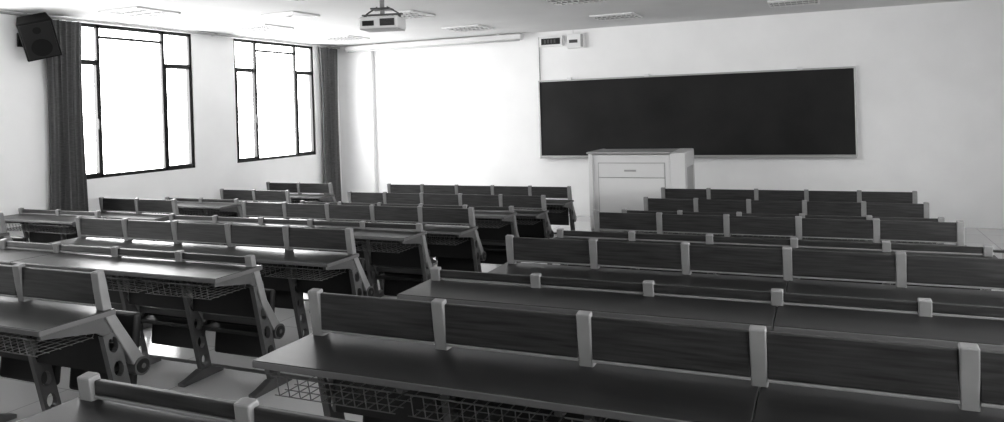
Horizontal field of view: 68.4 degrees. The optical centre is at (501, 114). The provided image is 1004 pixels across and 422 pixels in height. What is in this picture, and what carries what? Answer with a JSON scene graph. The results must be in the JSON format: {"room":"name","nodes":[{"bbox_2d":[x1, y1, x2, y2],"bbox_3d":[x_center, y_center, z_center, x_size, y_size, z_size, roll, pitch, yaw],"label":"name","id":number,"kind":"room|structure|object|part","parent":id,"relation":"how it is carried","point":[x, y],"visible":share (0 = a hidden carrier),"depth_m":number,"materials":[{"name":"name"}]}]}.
{"room":"lecture hall","nodes":[
{"label":"lecture hall","id":0,"kind":"room"},
{"bbox_2d":[0,10,341,241],"bbox_3d":[-5.847,0.585,7.308,0.300,3.384,13.930,-2,0,23],"label":"wall","id":1,"kind":"structure","parent":0,"point":[24,117],"depth_m":10.43,"materials":[{"name":"paint"}]},
{"bbox_2d":[16,12,61,61],"bbox_3d":[-5.087,-0.847,8.122,0.421,0.550,0.470,-2,0,-32],"label":"loudspeaker","id":2,"kind":"object","parent":1,"relation":"attached to","point":[36,34],"visible":1,"depth_m":8.00,"materials":[{"name":"black plastic"}]},
{"bbox_2d":[0,11,339,178],"bbox_3d":[-4.629,-0.190,9.746,0.160,1.916,8.200,-2,0,23],"label":"window","id":3,"kind":"structure","parent":1,"relation":"in","point":[96,63],"depth_m":9.94,"materials":[{"name":"black metal"}]},
{"bbox_2d":[46,19,88,211],"bbox_3d":[-5.056,0.103,8.580,0.089,2.380,0.490,-2,0,23],"label":"curtain","id":4,"kind":"object","parent":3,"relation":"hanging from","point":[68,178],"visible":0.89,"depth_m":8.57,"materials":[{"name":"fabric"}]},
{"bbox_3d":[-4.628,-1.131,9.726,0.093,0.034,8.200,-2,0,23],"label":"curtain rail","id":5,"kind":"part","parent":3,"relation":"part of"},
{"bbox_2d":[319,47,341,201],"bbox_3d":[-3.052,0.210,13.186,0.089,2.780,0.530,-2,0,23],"label":"curtain","id":6,"kind":"object","parent":3,"relation":"hanging from","point":[328,56],"visible":0.83,"depth_m":13.14,"materials":[{"name":"fabric"}]},
{"bbox_2d":[233,39,315,162],"bbox_3d":[-3.672,-0.221,12.045,0.085,1.886,1.900,-2,0,23],"label":"window","id":7,"kind":"structure","parent":1,"relation":"in","point":[253,70],"depth_m":12.06,"materials":[{"name":"black metal"}]},
{"bbox_2d":[0,0,967,46],"bbox_3d":[-0.520,-1.329,4.958,12.037,0.150,14.330,-2,0,23],"label":"ceiling","id":8,"kind":"structure","parent":0,"point":[337,17],"depth_m":9.48,"materials":[{"name":"paint"}]},
{"bbox_2d":[98,7,180,17],"bbox_3d":[-4.119,-1.156,8.415,0.600,0.026,0.600,-2,0,23],"label":"ceiling light","id":9,"kind":"object","parent":8,"relation":"attached to","point":[141,12],"depth_m":8.34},
{"bbox_2d":[230,24,293,31],"bbox_3d":[-3.323,-1.193,10.249,0.600,0.026,0.600,-2,0,23],"label":"ceiling light","id":10,"kind":"object","parent":8,"relation":"attached to","point":[258,27],"depth_m":10.16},
{"bbox_2d":[261,11,319,19],"bbox_3d":[-2.587,-1.211,9.057,0.500,0.018,0.500,-2,0,23],"label":"ceiling air vent","id":11,"kind":"object","parent":8,"relation":"attached to","point":[282,15],"depth_m":9.00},
{"bbox_2d":[317,35,369,40],"bbox_3d":[-2.567,-1.228,11.992,0.600,0.026,0.600,-2,0,23],"label":"ceiling light","id":12,"kind":"object","parent":8,"relation":"attached to","point":[345,37],"depth_m":11.87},
{"bbox_2d":[359,0,405,31],"bbox_3d":[-1.201,-1.047,7.422,0.420,0.408,0.338,-2,0,9],"label":"ceiling projector","id":13,"kind":"object","parent":8,"relation":"hanging from","point":[380,23],"depth_m":7.29,"materials":[{"name":"white plastic"}]},
{"bbox_2d":[374,10,434,18],"bbox_3d":[-1.260,-1.250,9.353,0.600,0.026,0.600,-2,0,23],"label":"ceiling light","id":14,"kind":"object","parent":8,"relation":"attached to","point":[408,14],"depth_m":9.27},
{"bbox_2d":[441,25,494,31],"bbox_3d":[-0.504,-1.285,11.095,0.600,0.026,0.600,-2,0,23],"label":"ceiling light","id":15,"kind":"object","parent":8,"relation":"attached to","point":[466,28],"depth_m":11.01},
{"bbox_2d":[543,0,605,5],"bbox_3d":[0.821,-1.307,8.448,0.600,0.026,0.600,-2,0,23],"label":"ceiling light","id":16,"kind":"object","parent":8,"relation":"attached to","point":[556,2],"depth_m":8.56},
{"bbox_2d":[589,12,642,20],"bbox_3d":[1.578,-1.342,10.191,0.600,0.026,0.600,-2,0,23],"label":"ceiling light","id":17,"kind":"object","parent":8,"relation":"attached to","point":[628,15],"depth_m":10.10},
{"bbox_2d":[767,0,819,7],"bbox_3d":[3.668,-1.399,9.283,0.600,0.026,0.600,-2,0,23],"label":"ceiling light","id":18,"kind":"object","parent":8,"relation":"attached to","point":[775,3],"depth_m":9.26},
{"bbox_2d":[0,257,1003,421],"bbox_3d":[-0.424,1.797,4.980,11.437,0.663,13.930,-2,0,23],"label":"floor","id":19,"kind":"structure","parent":0,"point":[238,379],"depth_m":4.53,"materials":[{"name":"tile"}]},
{"bbox_2d":[0,213,26,241],"bbox_3d":[-5.001,1.359,6.816,1.257,0.932,0.605,-2,0,23],"label":"bench","id":20,"kind":"object","parent":19,"relation":"on","point":[4,234],"visible":0.18,"depth_m":6.60,"materials":[{"name":"grey"}]},
{"bbox_2d":[4,208,116,242],"bbox_3d":[-4.617,1.398,7.698,1.257,0.817,0.605,-2,0,23],"label":"bench","id":21,"kind":"object","parent":19,"relation":"on","point":[40,226],"visible":0.47,"depth_m":7.68,"materials":[{"name":"grey wood"}]},
{"bbox_2d":[0,263,150,421],"bbox_3d":[-3.054,1.205,3.873,2.794,0.932,0.605,-2,0,23],"label":"bench","id":22,"kind":"object","parent":19,"relation":"on","point":[57,318],"visible":0.93,"depth_m":3.45,"materials":[{"name":"grey wood"}]},
{"bbox_2d":[99,197,179,241],"bbox_3d":[-4.232,1.438,8.580,1.257,0.932,0.605,-2,0,23],"label":"bench","id":23,"kind":"object","parent":19,"relation":"on","point":[152,206],"visible":0.18,"depth_m":8.51,"materials":[{"name":"grey wood"}]},
{"bbox_2d":[0,239,291,398],"bbox_3d":[-2.670,1.245,4.754,2.794,0.817,0.605,-2,0,23],"label":"bench","id":24,"kind":"object","parent":19,"relation":"on","point":[183,295],"visible":0.59,"depth_m":4.47,"materials":[{"name":"grey wood"}]},
{"bbox_2d":[18,371,355,421],"bbox_3d":[0.145,1.067,1.433,2.787,0.817,0.605,-2,0,23],"label":"bench","id":25,"kind":"object","parent":19,"relation":"on","point":[100,400],"visible":1,"depth_m":1.85,"materials":[{"name":"grey wood"}]},
{"bbox_2d":[155,197,242,217],"bbox_3d":[-3.848,1.477,9.461,1.257,0.817,0.605,-2,0,23],"label":"bench","id":26,"kind":"object","parent":19,"relation":"on","point":[186,206],"visible":0.3,"depth_m":9.31,"materials":[{"name":"grey wood"}]},
{"bbox_2d":[50,216,373,338],"bbox_3d":[-2.286,1.284,5.636,2.794,0.932,0.605,-2,0,23],"label":"bench","id":27,"kind":"object","parent":19,"relation":"on","point":[291,272],"visible":0.41,"depth_m":5.39,"materials":[{"name":"grey wood"}]},
{"bbox_2d":[220,189,298,218],"bbox_3d":[-3.464,1.517,10.343,1.257,0.932,0.605,-2,0,23],"label":"bench","id":28,"kind":"object","parent":19,"relation":"on","point":[254,195],"visible":0.12,"depth_m":10.31,"materials":[{"name":"grey wood"}]},
{"bbox_2d":[167,213,432,312],"bbox_3d":[-1.902,1.324,6.518,2.794,0.817,0.605,-2,0,23],"label":"bench","id":29,"kind":"object","parent":19,"relation":"on","point":[403,253],"visible":0.32,"depth_m":6.20,"materials":[{"name":"grey wood"}]},
{"bbox_2d":[266,182,336,218],"bbox_3d":[-3.081,1.499,11.225,1.257,0.932,0.605,-2,0,23],"label":"bench","id":30,"kind":"object","parent":19,"relation":"on","point":[326,189],"visible":0.27,"depth_m":11.12,"materials":[{"name":"grey wood"}]},
{"bbox_2d":[241,201,485,296],"bbox_3d":[-1.517,1.363,7.400,2.794,0.932,0.605,-2,0,23],"label":"bench","id":31,"kind":"object","parent":19,"relation":"on","point":[455,247],"visible":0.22,"depth_m":7.12,"materials":[{"name":"grey wood"}]},
{"bbox_2d":[290,200,520,264],"bbox_3d":[-1.133,1.403,8.282,2.794,0.817,0.605,-2,0,23],"label":"bench","id":32,"kind":"object","parent":19,"relation":"on","point":[493,223],"visible":0.13,"depth_m":7.93,"materials":[{"name":"grey wood"}]},
{"bbox_2d":[347,191,553,264],"bbox_3d":[-0.749,1.442,9.163,2.794,0.932,0.605,-2,0,23],"label":"bench","id":33,"kind":"object","parent":19,"relation":"on","point":[530,223],"visible":0.16,"depth_m":8.89,"materials":[{"name":"grey wood"}]},
{"bbox_2d":[387,183,576,230],"bbox_3d":[-0.366,1.425,10.045,2.794,0.932,0.605,-2,0,23],"label":"bench","id":34,"kind":"object","parent":19,"relation":"on","point":[560,211],"visible":0.22,"depth_m":9.75,"materials":[{"name":"grey wood"}]},
{"bbox_2d":[252,288,1003,421],"bbox_3d":[0.529,1.107,2.315,2.787,0.932,0.605,-2,0,23],"label":"bench","id":35,"kind":"object","parent":19,"relation":"on","point":[377,359],"visible":1,"depth_m":2.31,"materials":[{"name":"grey wood"}]},
{"bbox_2d":[397,266,1003,405],"bbox_3d":[0.913,1.147,3.197,2.787,0.817,0.605,-2,0,23],"label":"desk","id":36,"kind":"object","parent":19,"relation":"on","point":[921,321],"visible":0.2,"depth_m":3.04,"materials":[{"name":"grey wood"}]},
{"bbox_2d":[488,234,1003,306],"bbox_3d":[1.298,1.186,4.079,2.787,0.932,0.605,-2,0,23],"label":"bench","id":37,"kind":"object","parent":19,"relation":"on","point":[902,269],"visible":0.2,"depth_m":3.98,"materials":[{"name":"grey wood"}]},
{"bbox_2d":[553,228,996,290],"bbox_3d":[1.682,1.226,4.961,2.787,0.817,0.605,-2,0,23],"label":"bench","id":38,"kind":"object","parent":19,"relation":"on","point":[986,251],"visible":0.1,"depth_m":4.86,"materials":[{"name":"grey wood"}]},
{"bbox_2d":[550,216,1003,258],"bbox_3d":[3.641,1.669,9.933,7.917,0.199,1.597,-2,0,23],"label":"platform","id":39,"kind":"object","parent":19,"relation":"on","point":[977,237],"visible":0.02,"depth_m":9.21,"materials":[{"name":"tile"}]},
{"bbox_2d":[586,148,694,231],"bbox_3d":[1.945,1.057,10.277,1.344,1.120,0.760,-2,0,23],"label":"podium","id":40,"kind":"object","parent":39,"relation":"on","point":[619,179],"visible":0.58,"depth_m":10.00,"materials":[{"name":"grey wood"}]},
{"bbox_2d":[593,210,966,284],"bbox_3d":[2.066,1.265,5.843,2.787,0.932,0.605,-2,0,23],"label":"bench","id":41,"kind":"object","parent":19,"relation":"on","point":[877,230],"visible":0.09,"depth_m":5.76,"materials":[{"name":"grey wood"}]},
{"bbox_2d":[622,209,944,283],"bbox_3d":[2.451,1.305,6.724,2.787,0.817,0.605,-2,0,23],"label":"bench","id":42,"kind":"object","parent":19,"relation":"on","point":[868,217],"visible":0.04,"depth_m":6.62,"materials":[{"name":"grey wood"}]},
{"bbox_2d":[643,197,928,235],"bbox_3d":[2.835,1.344,7.606,2.787,0.932,0.605,-2,0,23],"label":"bench","id":43,"kind":"object","parent":19,"relation":"on","point":[901,210],"visible":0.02,"depth_m":7.55,"materials":[{"name":"grey wood"}]},
{"bbox_2d":[661,187,917,203],"bbox_3d":[3.217,1.326,8.488,2.787,0.932,0.605,-2,0,23],"label":"bench","id":44,"kind":"object","parent":19,"relation":"on","point":[708,193],"visible":0.09,"depth_m":8.43,"materials":[{"name":"grey wood"}]},
{"bbox_2d":[373,0,1003,228],"bbox_3d":[2.346,0.305,11.450,12.037,3.384,0.200,-2,0,23],"label":"wall","id":45,"kind":"structure","parent":0,"point":[930,76],"depth_m":10.67,"materials":[{"name":"paint"}]},
{"bbox_2d":[338,44,377,202],"bbox_3d":[-2.627,0.343,13.457,0.717,3.184,0.080,-2,0,23],"label":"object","id":46,"kind":"structure","parent":45,"relation":"attached to","point":[356,69],"depth_m":13.41,"materials":[{"name":"paint"}]},
{"bbox_2d":[344,34,522,52],"bbox_3d":[-1.232,-1.218,12.742,3.450,0.131,0.218,-2,0,23],"label":"case","id":47,"kind":"object","parent":45,"relation":"attached to","point":[496,38],"visible":1,"depth_m":12.59,"materials":[{"name":"grey"}]},
{"bbox_2d":[538,35,563,70],"bbox_3d":[0.790,-0.909,11.948,0.426,0.700,0.077,-2,0,23],"label":"digital clock","id":48,"kind":"object","parent":45,"relation":"attached to","point":[549,41],"visible":1,"depth_m":11.91,"materials":[{"name":"white plastic"}]},
{"bbox_2d":[567,30,584,48],"bbox_3d":[1.181,-1.200,11.779,0.280,0.300,0.064,-2,0,23],"label":"junction box","id":49,"kind":"object","parent":45,"relation":"attached to","point":[574,40],"visible":1,"depth_m":11.75,"materials":[{"name":"white plastic"}]},
{"bbox_2d":[538,66,857,158],"bbox_3d":[2.744,0.013,11.101,4.674,1.293,0.108,-2,0,23],"label":"blackboard","id":50,"kind":"object","parent":45,"relation":"attached to","point":[799,112],"visible":0.98,"depth_m":10.97,"materials":[{"name":"black metal"}]}
]}

